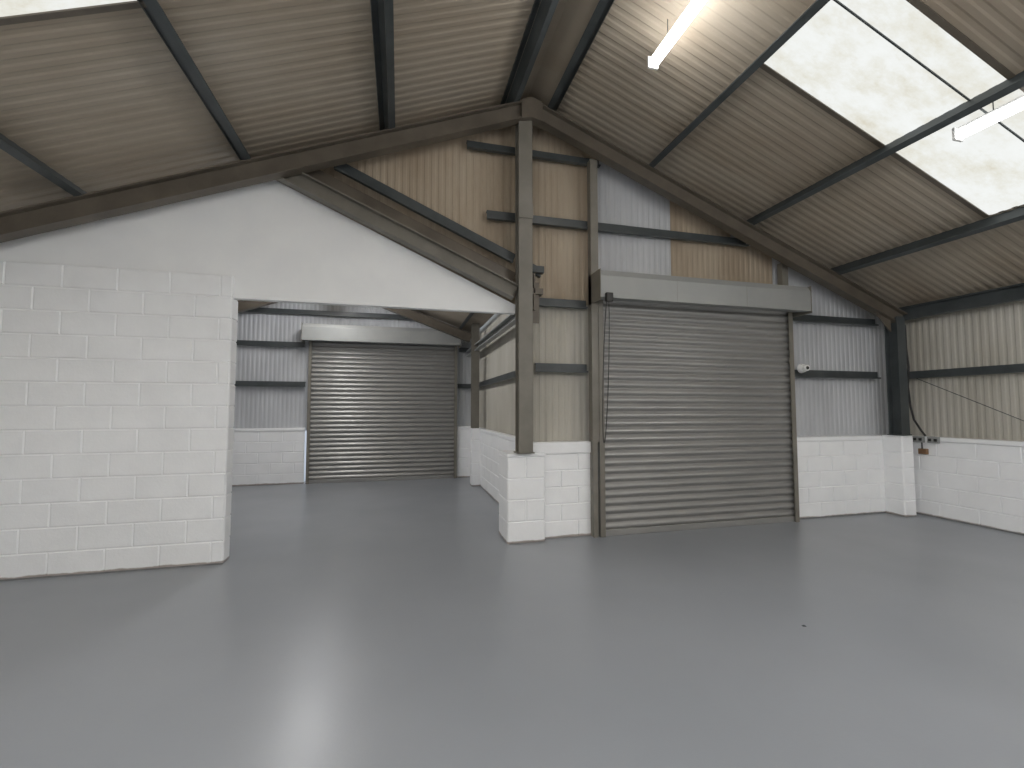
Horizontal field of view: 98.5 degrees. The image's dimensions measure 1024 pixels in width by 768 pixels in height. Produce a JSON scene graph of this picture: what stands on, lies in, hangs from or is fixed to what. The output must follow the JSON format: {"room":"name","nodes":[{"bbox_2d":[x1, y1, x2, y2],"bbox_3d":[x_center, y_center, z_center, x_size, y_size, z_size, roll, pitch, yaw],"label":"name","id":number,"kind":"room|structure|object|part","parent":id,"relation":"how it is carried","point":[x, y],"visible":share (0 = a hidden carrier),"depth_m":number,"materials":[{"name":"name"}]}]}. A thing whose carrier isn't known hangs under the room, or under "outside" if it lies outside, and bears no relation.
{"room":"empty warehouse","nodes":[
{"label":"empty warehouse","id":0,"kind":"room"},
{"bbox_2d":[0,261,232,579],"bbox_3d":[-4.297,0.323,4.214,2.803,2.963,0.017,1,-3,-14],"label":"wall partition","id":1,"kind":"structure","parent":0,"point":[71,412],"depth_m":4.30,"materials":[{"name":"white brick"}]},
{"bbox_2d":[0,563,222,580],"bbox_3d":[-4.280,1.800,4.127,2.780,0.012,0.008,1,-3,-14],"label":"baseboard","id":2,"kind":"structure","parent":1,"relation":"attached to","point":[212,563],"depth_m":4.22,"materials":[{"name":"paint"}]},
{"bbox_2d":[0,262,236,575],"bbox_3d":[-4.354,0.332,4.287,2.875,2.960,0.164,1,-3,-14],"label":"joint","id":3,"kind":"object","parent":1,"relation":"attached to","point":[5,262],"visible":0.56,"depth_m":4.31,"materials":[{"name":"white concrete"}]},
{"bbox_2d":[222,276,237,561],"bbox_3d":[-2.960,0.347,4.643,0.017,2.963,0.173,1,-3,-14],"label":"wall end","id":4,"kind":"object","parent":1,"relation":"attached to","point":[234,309],"depth_m":4.62,"materials":[{"name":"white brick"}]},
{"bbox_2d":[0,180,514,310],"bbox_3d":[-2.826,-1.598,4.761,6.020,1.367,0.060,1,-3,-14],"label":"plasterboard spandrel","id":5,"kind":"object","parent":1,"relation":"on","point":[275,240],"visible":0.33,"depth_m":4.77,"materials":[{"name":"white paint"}]},
{"bbox_2d":[233,295,514,314],"bbox_3d":[-1.459,-0.897,5.069,3.080,0.030,0.085,1,-3,-14],"label":"trim","id":6,"kind":"structure","parent":1,"relation":"attached to","point":[247,298],"depth_m":5.00,"materials":[{"name":"white metal"}]},
{"bbox_2d":[232,302,470,485],"bbox_3d":[-3.918,-0.129,9.519,6.280,4.447,0.180,1,-3,-14],"label":"wall","id":7,"kind":"structure","parent":0,"point":[270,427],"depth_m":9.27,"materials":[{"name":"grey metal"}]},
{"bbox_3d":[-5.668,-0.012,9.026,2.650,0.110,0.100,1,-3,-14],"label":"cladding rail","id":8,"kind":"part","parent":7,"relation":"part of","materials":[{"name":"grey metal"}]},
{"bbox_3d":[-5.682,-0.851,9.068,2.620,0.110,0.100,1,-3,-14],"label":"cladding rail","id":9,"kind":"part","parent":7,"relation":"part of","materials":[{"name":"grey metal"}]},
{"bbox_3d":[-3.850,-1.525,9.570,4.000,0.110,0.100,1,-3,-14],"label":"cladding rail","id":10,"kind":"part","parent":7,"relation":"part of","materials":[{"name":"grey metal"}]},
{"bbox_2d":[301,323,460,483],"bbox_3d":[-2.774,0.429,9.553,3.290,3.336,0.358,1,-3,-14],"label":"roller shutter","id":11,"kind":"object","parent":7,"relation":"attached to","point":[379,409],"visible":0.98,"depth_m":9.61,"materials":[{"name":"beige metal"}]},
{"bbox_2d":[302,323,460,345],"bbox_3d":[-2.774,-1.056,9.632,3.270,0.350,0.342,1,-3,-14],"label":"hood","id":12,"kind":"object","parent":11,"relation":"attached to","point":[322,334],"depth_m":9.46,"materials":[{"name":"beige metal"}]},
{"bbox_3d":[-2.780,2.064,9.591,3.062,0.075,0.050,1,-3,-14],"label":"rail","id":13,"kind":"part","parent":11,"relation":"part of","materials":[{"name":"grey metal"}]},
{"bbox_3d":[-1.074,0.051,10.191,0.370,0.110,0.100,1,-3,-14],"label":"cladding rail","id":14,"kind":"part","parent":7,"relation":"part of","materials":[{"name":"grey metal"}]},
{"bbox_3d":[-1.059,-0.787,10.240,0.340,0.110,0.100,1,-3,-14],"label":"cladding rail","id":15,"kind":"part","parent":7,"relation":"part of","materials":[{"name":"grey metal"}]},
{"bbox_2d":[238,300,493,341],"bbox_3d":[-3.334,-1.727,7.300,6.280,1.453,4.910,1,-3,-14],"label":"ceiling","id":16,"kind":"structure","parent":0,"point":[462,320],"depth_m":9.47,"materials":[{"name":"grey metal"}]},
{"bbox_2d":[466,314,514,502],"bbox_3d":[-0.369,0.331,7.896,0.344,3.354,4.900,1,-3,-14],"label":"wall","id":17,"kind":"structure","parent":0,"point":[492,350],"depth_m":8.19,"materials":[{"name":"grey metal"}]},
{"bbox_3d":[-0.452,-0.809,7.988,0.090,0.130,4.600,1,-3,-14],"label":"eave rail","id":18,"kind":"part","parent":17,"relation":"part of","materials":[{"name":"grey metal"}]},
{"bbox_3d":[-0.299,-0.071,7.936,0.100,0.110,4.700,1,-3,-14],"label":"cladding rail","id":19,"kind":"part","parent":17,"relation":"part of","materials":[{"name":"grey metal"}]},
{"bbox_2d":[0,477,1023,767],"bbox_3d":[1.070,1.732,1.831,12.620,0.100,17.600,1,-3,-14],"label":"floor","id":20,"kind":"structure","parent":0,"point":[394,623],"depth_m":2.94,"materials":[{"name":"grey paint"}]},
{"bbox_2d":[0,97,1023,453],"bbox_3d":[1.622,-1.107,-0.457,12.010,5.322,12.200,1,-3,-14],"label":"frame","id":21,"kind":"object","parent":20,"relation":"on","point":[40,218],"visible":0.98,"depth_m":5.26,"materials":[{"name":"brown paint"}]},
{"bbox_2d":[0,133,86,196],"bbox_3d":[-2.699,-2.131,-1.449,0.181,0.156,12.300,1,-3,-14],"label":"roof purlin","id":22,"kind":"structure","parent":21,"relation":"attached to","point":[6,145],"depth_m":3.69,"materials":[{"name":"grey metal"}]},
{"bbox_2d":[137,0,250,159],"bbox_3d":[-1.341,-2.661,-1.075,0.181,0.156,12.300,1,-3,-14],"label":"roof purlin","id":23,"kind":"structure","parent":21,"relation":"attached to","point":[155,13],"depth_m":3.37,"materials":[{"name":"grey metal"}]},
{"bbox_2d":[370,0,394,129],"bbox_3d":[0.035,-3.198,-0.696,0.181,0.156,12.300,1,-3,-14],"label":"purlin","id":24,"kind":"structure","parent":21,"relation":"attached to","point":[382,12],"depth_m":3.98,"materials":[{"name":"grey metal"}]},
{"bbox_2d":[277,172,518,299],"bbox_3d":[-1.260,-1.710,5.021,2.748,1.335,0.140,1,-3,-14],"label":"beam","id":25,"kind":"structure","parent":21,"relation":"attached to","point":[303,183],"depth_m":5.00,"materials":[{"name":"beige metal"}]},
{"bbox_2d":[306,170,514,280],"bbox_3d":[-1.190,-1.844,5.150,2.556,1.265,0.060,1,-3,-14],"label":"flashing","id":26,"kind":"object","parent":25,"relation":"attached to","point":[319,175],"visible":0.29,"depth_m":5.14,"materials":[{"name":"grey metal"}]},
{"bbox_2d":[334,164,514,263],"bbox_3d":[-0.970,-1.993,5.172,2.102,1.021,0.100,1,-3,-14],"label":"valley purlin","id":27,"kind":"object","parent":21,"relation":"attached to","point":[347,170],"visible":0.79,"depth_m":5.15,"materials":[{"name":"grey metal"}]},
{"bbox_2d":[0,0,1023,307],"bbox_3d":[1.673,-2.724,-0.305,12.220,2.405,12.300,1,-3,-14],"label":"sheets","id":28,"kind":"object","parent":21,"relation":"on","point":[101,100],"visible":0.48,"depth_m":4.27,"materials":[{"name":"beige metal"}]},
{"bbox_2d":[0,0,146,25],"bbox_3d":[-3.674,-2.010,2.553,2.684,1.062,0.044,1,-3,-14],"label":"frame","id":29,"kind":"object","parent":28,"relation":"attached to","point":[72,12],"visible":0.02,"depth_m":2.79,"materials":[{"name":"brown metal"}]},
{"bbox_2d":[0,0,1023,214],"bbox_3d":[1.182,-2.478,-0.763,10.450,1.613,8.867,1,-3,-14],"label":"skylight","id":30,"kind":"object","parent":28,"relation":"attached to","point":[836,58],"visible":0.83,"depth_m":3.90,"materials":[{"name":"white plastic"}]},
{"bbox_2d":[505,0,567,103],"bbox_3d":[1.527,-3.849,-0.281,0.280,0.116,12.300,1,-3,-14],"label":"ridge capping","id":31,"kind":"object","parent":28,"relation":"attached to","point":[561,4],"visible":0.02,"depth_m":4.71,"materials":[{"name":"grey metal"}]},
{"bbox_2d":[528,0,598,105],"bbox_3d":[1.799,-3.845,-0.212,0.280,0.116,12.300,1,-3,-14],"label":"ridge capping","id":32,"kind":"object","parent":28,"relation":"on","point":[576,15],"visible":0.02,"depth_m":4.68,"materials":[{"name":"grey metal"}]},
{"bbox_2d":[276,125,888,441],"bbox_3d":[1.571,-1.405,5.924,9.320,4.407,0.006,1,-3,-14],"label":"cladding","id":33,"kind":"object","parent":28,"relation":"attached to","point":[457,182],"visible":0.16,"depth_m":5.75,"materials":[{"name":"grey metal"}]},
{"bbox_2d":[797,364,809,372],"bbox_3d":[4.197,-0.228,6.327,0.140,0.140,0.113,1,-3,-14],"label":"security camera","id":34,"kind":"object","parent":33,"relation":"attached to","point":[801,368],"visible":1,"depth_m":6.32,"materials":[{"name":"white plastic"}]},
{"bbox_2d":[795,370,880,378],"bbox_3d":[4.838,-0.143,6.601,1.660,0.110,0.100,1,-3,-14],"label":"rail","id":35,"kind":"object","parent":33,"relation":"attached to","point":[811,373],"depth_m":6.60,"materials":[{"name":"grey metal"}]},
{"bbox_2d":[647,0,706,69],"bbox_3d":[1.554,-3.242,3.567,0.110,0.281,1.524,1,-3,-14],"label":"strip light","id":36,"kind":"object","parent":28,"relation":"hanging from","point":[694,6],"visible":1,"depth_m":3.91,"materials":[{"name":"white plastic"}]},
{"bbox_2d":[760,63,989,217],"bbox_3d":[3.726,-2.412,4.457,2.954,1.168,0.044,1,-3,-14],"label":"joint","id":37,"kind":"object","parent":28,"relation":"attached to","point":[764,66],"visible":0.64,"depth_m":4.41,"materials":[{"name":"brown metal"}]},
{"bbox_2d":[833,0,1023,141],"bbox_3d":[3.898,-2.449,3.780,2.954,1.168,0.012,1,-3,-14],"label":"joint","id":38,"kind":"object","parent":28,"relation":"attached to","point":[836,1],"visible":1,"depth_m":3.65,"materials":[{"name":"grey metal"}]},
{"bbox_2d":[906,0,1023,91],"bbox_3d":[3.965,-2.463,3.518,2.954,1.168,0.044,1,-3,-14],"label":"joint","id":39,"kind":"object","parent":28,"relation":"attached to","point":[920,5],"visible":1,"depth_m":3.40,"materials":[{"name":"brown metal"}]},
{"bbox_2d":[952,95,1023,141],"bbox_3d":[4.188,-2.320,3.304,0.110,0.191,1.414,1,-3,-14],"label":"strip light","id":40,"kind":"object","parent":28,"relation":"hanging from","point":[1016,105],"visible":0.99,"depth_m":3.74,"materials":[{"name":"white plastic"}]},
{"bbox_2d":[500,0,558,104],"bbox_3d":[1.421,-3.738,-0.314,0.181,0.156,12.300,1,-3,-14],"label":"roof purlin","id":41,"kind":"structure","parent":21,"relation":"attached to","point":[546,10],"depth_m":4.55,"materials":[{"name":"grey metal"}]},
{"bbox_3d":[0.231,-3.315,5.373,0.260,0.282,0.140,1,-3,-14],"label":"apex plate","id":42,"kind":"part","parent":21,"relation":"part of","materials":[{"name":"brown metal"}]},
{"bbox_2d":[466,140,600,167],"bbox_3d":[0.297,-2.912,5.596,1.750,0.110,0.100,1,-3,-14],"label":"rail","id":43,"kind":"object","parent":21,"relation":"attached to","point":[472,145],"depth_m":5.57,"materials":[{"name":"grey metal"}]},
{"bbox_3d":[0.252,-1.106,5.373,0.020,0.450,0.160,1,-3,-14],"label":"bracket plate","id":44,"kind":"part","parent":21,"relation":"part of","materials":[{"name":"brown metal"}]},
{"bbox_2d":[534,363,587,372],"bbox_3d":[0.622,-0.201,5.532,0.680,0.110,0.100,1,-3,-14],"label":"rail","id":45,"kind":"object","parent":21,"relation":"attached to","point":[540,367],"depth_m":5.52,"materials":[{"name":"grey metal"}]},
{"bbox_2d":[539,298,587,308],"bbox_3d":[0.622,-1.020,5.576,0.680,0.110,0.100,1,-3,-14],"label":"rail","id":46,"kind":"object","parent":21,"relation":"attached to","point":[543,302],"depth_m":5.57,"materials":[{"name":"grey metal"}]},
{"bbox_2d":[547,0,614,110],"bbox_3d":[1.935,-3.720,-0.185,0.181,0.156,12.300,1,-3,-14],"label":"purlin","id":47,"kind":"structure","parent":21,"relation":"attached to","point":[603,7],"depth_m":4.56,"materials":[{"name":"grey metal"}]},
{"bbox_2d":[486,210,748,246],"bbox_3d":[1.524,-2.046,5.861,3.780,0.120,0.100,1,-3,-14],"label":"rail","id":48,"kind":"object","parent":21,"relation":"attached to","point":[491,215],"depth_m":5.84,"materials":[{"name":"grey metal"}]},
{"bbox_2d":[649,0,829,167],"bbox_3d":[3.262,-3.165,0.123,0.181,0.156,12.300,1,-3,-14],"label":"purlin","id":49,"kind":"structure","parent":21,"relation":"attached to","point":[817,5],"depth_m":4.09,"materials":[{"name":"grey metal"}]},
{"bbox_2d":[793,315,878,325],"bbox_3d":[4.838,-0.962,6.645,1.660,0.110,0.100,1,-3,-14],"label":"rail","id":50,"kind":"object","parent":21,"relation":"attached to","point":[804,318],"depth_m":6.64,"materials":[{"name":"grey metal"}]},
{"bbox_2d":[746,71,1023,224],"bbox_3d":[4.745,-2.546,0.467,0.181,0.156,12.300,1,-3,-14],"label":"purlin","id":51,"kind":"structure","parent":21,"relation":"attached to","point":[1015,83],"depth_m":4.21,"materials":[{"name":"grey metal"}]},
{"bbox_3d":[5.765,-0.120,6.608,0.160,1.765,0.180,1,-3,-14],"label":"leg","id":52,"kind":"part","parent":21,"relation":"part of","materials":[{"name":"grey metal"}]},
{"bbox_3d":[5.765,0.753,6.561,0.200,0.015,0.200,1,-3,-14],"label":"plate","id":53,"kind":"part","parent":21,"relation":"part of","materials":[{"name":"grey metal"}]},
{"bbox_2d":[831,206,1023,274],"bbox_3d":[6.170,-1.951,0.797,0.181,0.156,12.300,1,-3,-14],"label":"purlin","id":54,"kind":"structure","parent":21,"relation":"attached to","point":[1017,214],"depth_m":5.20,"materials":[{"name":"grey metal"}]},
{"bbox_2d":[499,456,543,543],"bbox_3d":[0.113,1.375,5.420,0.448,1.000,0.448,1,-3,-14],"label":"joint","id":55,"kind":"object","parent":20,"relation":"on","point":[542,456],"visible":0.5,"depth_m":5.20,"materials":[{"name":"white concrete"}]},
{"bbox_2d":[499,454,507,543],"bbox_3d":[-0.106,1.372,5.365,0.016,0.993,0.453,1,-3,-14],"label":"pier face","id":56,"kind":"object","parent":55,"relation":"attached to","point":[503,461],"visible":0.98,"depth_m":5.32,"materials":[{"name":"white brick"}]},
{"bbox_2d":[777,263,793,509],"bbox_3d":[3.943,0.082,6.335,0.100,3.681,0.090,1,-3,-14],"label":"post","id":57,"kind":"object","parent":20,"relation":"on","point":[782,270],"visible":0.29,"depth_m":6.39,"materials":[{"name":"beige metal"}]},
{"bbox_2d":[588,268,811,536],"bbox_3d":[2.553,0.263,5.747,3.160,3.256,0.406,1,-3,-14],"label":"roller shutter","id":58,"kind":"object","parent":57,"relation":"attached to","point":[697,405],"visible":0.99,"depth_m":5.82,"materials":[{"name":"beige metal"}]},
{"bbox_3d":[1.020,-1.195,5.458,0.008,0.376,0.353,1,-3,-14],"label":"plate","id":59,"kind":"part","parent":58,"relation":"part of","materials":[{"name":"beige metal"}]},
{"bbox_3d":[1.113,-0.188,5.222,0.101,1.766,0.042,0,-3,4],"label":"chain","id":60,"kind":"part","parent":58,"relation":"part of","materials":[{"name":"grey metal"}]},
{"bbox_3d":[2.526,1.859,5.806,2.922,0.075,0.050,1,-3,-14],"label":"rail","id":61,"kind":"part","parent":58,"relation":"part of","materials":[{"name":"grey metal"}]},
{"bbox_2d":[600,270,810,311],"bbox_3d":[2.547,-1.186,5.847,3.140,0.340,0.342,1,-3,-14],"label":"hood","id":62,"kind":"object","parent":58,"relation":"attached to","point":[629,289],"depth_m":5.69,"materials":[{"name":"beige metal"}]},
{"bbox_3d":[4.075,-1.153,6.233,0.008,0.376,0.353,1,-3,-14],"label":"plate","id":63,"kind":"part","parent":58,"relation":"part of","materials":[{"name":"beige metal"}]},
{"bbox_2d":[798,440,883,512],"bbox_3d":[5.052,1.389,6.591,2.170,1.100,0.104,1,-3,-14],"label":"joint","id":64,"kind":"object","parent":20,"relation":"on","point":[841,440],"visible":0.07,"depth_m":6.49,"materials":[{"name":"white concrete"}]},
{"bbox_2d":[797,435,882,441],"bbox_3d":[5.011,0.808,6.599,2.080,0.060,0.130,1,-3,-14],"label":"coping","id":65,"kind":"object","parent":64,"relation":"on","point":[858,437],"visible":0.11,"depth_m":6.48},
{"bbox_2d":[797,440,885,517],"bbox_3d":[5.027,1.385,6.529,2.063,1.093,0.017,1,-3,-14],"label":"blocks","id":66,"kind":"object","parent":64,"relation":"attached to","point":[823,451],"visible":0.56,"depth_m":6.47},
{"bbox_2d":[800,512,885,519],"bbox_3d":[4.830,1.921,6.440,1.640,0.020,0.009,1,-3,-14],"label":"baseboard","id":67,"kind":"structure","parent":66,"relation":"attached to","point":[873,512],"depth_m":6.43,"materials":[{"name":"paint"}]},
{"bbox_2d":[913,441,1023,522],"bbox_3d":[7.580,1.084,0.970,0.140,1.100,12.260,1,-3,-14],"label":"joint","id":68,"kind":"object","parent":20,"relation":"on","point":[940,441],"visible":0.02,"depth_m":5.94,"materials":[{"name":"white concrete"}]},
{"bbox_2d":[910,435,1023,446],"bbox_3d":[7.534,0.503,0.959,0.090,0.060,12.200,1,-3,-14],"label":"coping","id":69,"kind":"object","parent":68,"relation":"on","point":[942,439],"visible":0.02,"depth_m":5.87},
{"bbox_2d":[912,436,939,443],"bbox_3d":[6.066,0.814,6.446,0.050,0.090,0.342,1,-3,-14],"label":"power socket","id":70,"kind":"object","parent":69,"relation":"attached to","point":[921,439],"visible":0.98,"depth_m":6.42,"materials":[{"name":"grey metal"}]},
{"bbox_2d":[913,441,1023,533],"bbox_3d":[7.523,1.080,0.899,0.017,1.093,12.143,1,-3,-14],"label":"blocks","id":71,"kind":"object","parent":68,"relation":"attached to","point":[1005,488],"visible":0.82,"depth_m":5.96},
{"bbox_2d":[918,443,928,453],"bbox_3d":[6.062,0.948,6.502,0.063,0.170,0.100,1,-3,-14],"label":"junction box","id":72,"kind":"object","parent":71,"relation":"attached to","point":[921,450],"visible":1,"depth_m":6.49,"materials":[{"name":"brown plastic"}]},
{"bbox_2d":[916,512,1023,535],"bbox_3d":[7.519,1.618,0.843,0.012,0.020,12.100,1,-3,-14],"label":"baseboard","id":73,"kind":"structure","parent":71,"relation":"attached to","point":[916,512],"depth_m":5.96,"materials":[{"name":"paint"}]},
{"bbox_2d":[544,457,544,490],"bbox_3d":[0.333,1.378,5.476,0.017,0.993,0.453,1,-3,-14],"label":"pier face","id":74,"kind":"object","parent":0,"point":[544,457],"visible":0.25,"depth_m":5.28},
{"bbox_2d":[498,442,598,543],"bbox_3d":[0.442,1.299,5.502,1.155,1.160,0.472,1,-3,-14],"label":"wall","id":75,"kind":"structure","parent":0,"point":[527,466],"depth_m":5.21,"materials":[{"name":"white concrete"}]},
{"bbox_2d":[533,441,590,453],"bbox_3d":[0.607,0.787,5.477,0.790,0.140,0.135,1,-3,-14],"label":"coping","id":76,"kind":"object","parent":75,"relation":"on","point":[556,447],"visible":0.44,"depth_m":5.41},
{"bbox_2d":[544,453,590,538],"bbox_3d":[0.684,1.365,5.425,0.623,1.013,0.017,1,-3,-14],"label":"blocks","id":77,"kind":"object","parent":75,"relation":"attached to","point":[556,495],"visible":0.8,"depth_m":5.42},
{"bbox_2d":[545,453,590,538],"bbox_3d":[0.632,1.328,5.470,0.710,1.100,0.104,1,-3,-14],"label":"joint","id":78,"kind":"object","parent":75,"relation":"attached to","point":[564,453],"visible":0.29,"depth_m":5.42,"materials":[{"name":"white concrete"}]},
{"bbox_2d":[587,159,599,441],"bbox_3d":[1.032,-1.076,5.590,0.100,3.593,0.100,1,-3,-14],"label":"post","id":79,"kind":"object","parent":75,"relation":"on","point":[592,183],"visible":0.79,"depth_m":5.56,"materials":[{"name":"beige metal"}]},
{"bbox_2d":[883,436,915,516],"bbox_3d":[5.770,1.357,6.572,0.221,1.153,0.271,1,-3,-14],"label":"wall","id":80,"kind":"structure","parent":0,"point":[904,508],"depth_m":6.47,"materials":[{"name":"white brick"}]},
{"bbox_2d":[882,435,911,516],"bbox_3d":[5.772,1.353,6.580,0.208,1.170,0.264,1,-3,-14],"label":"joint","id":81,"kind":"object","parent":80,"relation":"attached to","point":[882,435],"visible":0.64,"depth_m":6.56,"materials":[{"name":"white concrete"}]},
{"bbox_2d":[905,300,1023,440],"bbox_3d":[7.578,-0.468,1.074,0.005,2.010,12.300,1,-3,-14],"label":"cladding","id":82,"kind":"object","parent":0,"point":[993,335],"visible":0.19,"depth_m":6.07,"materials":[{"name":"beige metal"}]},
{"bbox_2d":[909,363,1023,378],"bbox_3d":[7.539,-0.446,1.012,0.100,0.110,12.200,1,-3,-14],"label":"rail","id":83,"kind":"object","parent":82,"relation":"attached to","point":[1010,368],"visible":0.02,"depth_m":6.04,"materials":[{"name":"grey metal"}]},
{"bbox_2d":[905,325,925,435],"bbox_3d":[6.036,-0.069,6.608,0.031,1.687,0.215,1,-3,-17],"label":"electrical cable","id":84,"kind":"object","parent":83,"relation":"attached to","point":[908,365],"visible":0.86,"depth_m":6.67,"materials":[{"name":"black rubber"}]},
{"bbox_2d":[916,378,1023,420],"bbox_3d":[6.260,0.295,5.813,0.010,0.848,1.604,1,-3,-14],"label":"rod","id":85,"kind":"object","parent":83,"relation":"attached to","point":[916,378],"visible":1,"depth_m":5.96,"materials":[{"name":"grey metal"}]}
]}

